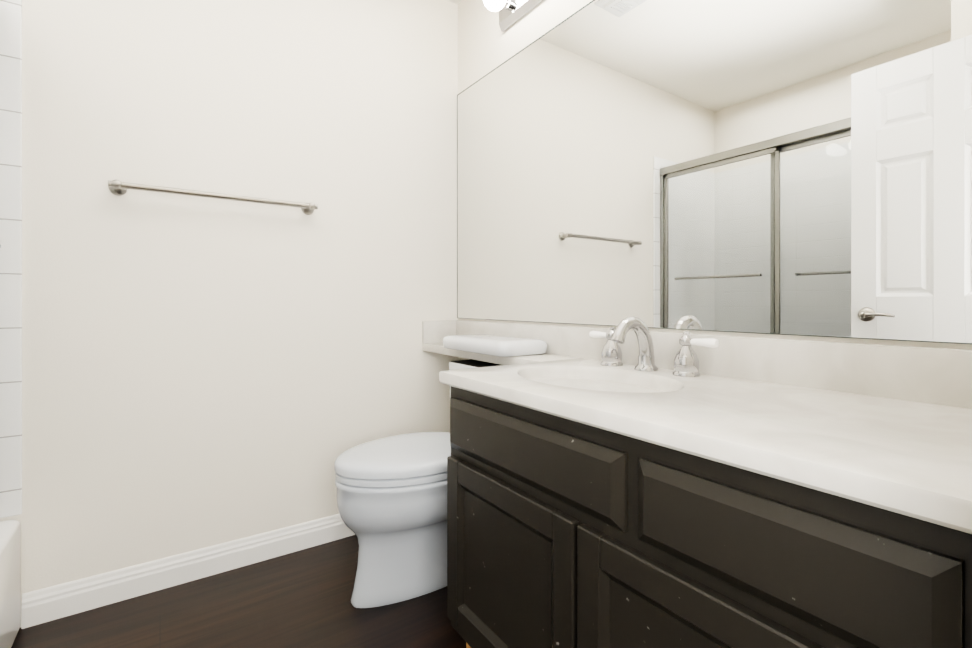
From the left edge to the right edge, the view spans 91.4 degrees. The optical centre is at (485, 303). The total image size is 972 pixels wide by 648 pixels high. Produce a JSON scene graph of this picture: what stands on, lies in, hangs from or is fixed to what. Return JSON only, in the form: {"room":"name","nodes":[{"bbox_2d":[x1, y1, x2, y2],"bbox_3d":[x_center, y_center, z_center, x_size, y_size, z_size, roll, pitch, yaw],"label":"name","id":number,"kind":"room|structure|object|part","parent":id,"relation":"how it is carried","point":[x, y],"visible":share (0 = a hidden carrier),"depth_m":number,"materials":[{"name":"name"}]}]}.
{"room":"bathroom","nodes":[
{"label":"bathroom","id":0,"kind":"room"},
{"bbox_2d":[0,0,457,626],"bbox_3d":[-1.169,-0.240,1.709,2.430,2.480,0.100,0,0,-35],"label":"wall","id":1,"kind":"structure","parent":0,"point":[200,372],"depth_m":1.77,"materials":[{"name":"beige paint"}]},
{"bbox_2d":[0,0,21,517],"bbox_3d":[-1.460,-0.175,1.441,0.075,1.650,0.010,0,0,-35],"label":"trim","id":2,"kind":"structure","parent":1,"relation":"attached to","point":[11,258],"depth_m":1.44,"materials":[{"name":"white tile"}]},
{"bbox_2d":[21,514,354,628],"bbox_3d":[-0.783,0.949,1.906,1.568,0.102,0.014,0,0,-35],"label":"baseboard","id":3,"kind":"structure","parent":1,"relation":"attached to","point":[44,605],"depth_m":1.67,"materials":[{"name":"white paint"}]},
{"bbox_2d":[108,180,317,214],"bbox_3d":[-0.964,-0.387,1.741,0.666,0.050,0.079,0,0,-35],"label":"towel rail","id":4,"kind":"object","parent":1,"relation":"attached to","point":[118,188],"visible":1,"depth_m":1.68,"materials":[{"name":"silver metal"}]},
{"bbox_2d":[11,535,465,647],"bbox_3d":[-0.526,1.030,0.513,2.970,0.060,2.800,0,0,-35],"label":"floor","id":5,"kind":"structure","parent":0,"point":[300,599],"depth_m":1.51,"materials":[{"name":"brown wood"}]},
{"bbox_2d":[0,520,20,647],"bbox_3d":[-1.324,0.828,0.642,0.758,0.345,1.476,0,0,-35],"label":"bathtub","id":6,"kind":"object","parent":5,"relation":"on","point":[10,577],"visible":0.98,"depth_m":1.36,"materials":[{"name":"white ceramic"}]},
{"bbox_2d":[334,334,546,607],"bbox_3d":[-0.181,0.567,1.734,0.729,0.866,0.440,0,0,-35],"label":"toilet","id":7,"kind":"object","parent":5,"relation":"on","point":[391,493],"visible":0.56,"depth_m":1.57,"materials":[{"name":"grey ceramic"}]},
{"bbox_3d":[-0.268,0.542,1.686,0.530,0.072,0.389,0,0,-35],"label":"seat","id":8,"kind":"part","parent":7,"relation":"part of","materials":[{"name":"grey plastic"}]},
{"bbox_3d":[0.030,0.421,1.891,0.204,0.352,0.404,0,0,-35],"label":"tank","id":9,"kind":"part","parent":7,"relation":"part of","materials":[{"name":"white ceramic"}]},
{"bbox_3d":[0.023,0.161,1.875,0.224,0.054,0.440,0,0,-35],"label":"tank lid","id":10,"kind":"part","parent":7,"relation":"part of","materials":[{"name":"white ceramic"}]},
{"bbox_2d":[422,316,971,647],"bbox_3d":[0.179,0.518,1.386,0.572,0.963,1.955,0,0,-35],"label":"bathroom vanity","id":11,"kind":"object","parent":5,"relation":"on","point":[638,485],"visible":1,"depth_m":0.83,"materials":[{"name":"paint"}]},
{"bbox_2d":[422,320,971,533],"bbox_3d":[0.178,0.212,1.387,0.572,0.253,1.954,0,0,-35],"label":"countertop","id":12,"kind":"structure","parent":11,"relation":"on","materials":[{"name":"stone"}]},
{"bbox_2d":[589,316,718,376],"bbox_3d":[0.414,0.114,1.324,0.172,0.153,0.424,0,0,-35],"label":"faucet","id":13,"kind":"object","parent":12,"relation":"on","point":[686,362],"depth_m":1.32,"materials":[{"name":"silver metal"}]},
{"bbox_2d":[447,0,461,4],"bbox_3d":[-0.526,-1.510,0.512,2.970,0.060,2.800,0,0,-35],"label":"ceiling","id":14,"kind":"structure","parent":0,"point":[457,2],"depth_m":2.33,"materials":[{"name":"white paint"}]},
{"bbox_2d":[458,0,971,359],"bbox_3d":[0.639,-0.240,1.315,0.100,2.480,2.800,0,0,-35],"label":"wall","id":15,"kind":"structure","parent":0,"point":[486,45],"depth_m":2.00,"materials":[{"name":"beige paint"}]},
{"bbox_2d":[483,0,542,31],"bbox_3d":[0.357,-1.230,1.497,0.154,0.130,1.220,0,0,-35],"label":"light fixture","id":16,"kind":"object","parent":15,"relation":"attached to","point":[511,12],"visible":1,"depth_m":1.92,"materials":[{"name":"silver metal"}]},
{"bbox_2d":[457,0,971,344],"bbox_3d":[0.412,-0.477,1.548,0.006,1.105,1.952,0,0,-35],"label":"mirror","id":17,"kind":"object","parent":15,"relation":"attached to","point":[792,167],"visible":1,"depth_m":1.23,"materials":[{"name":"silver mirror"}]}
]}

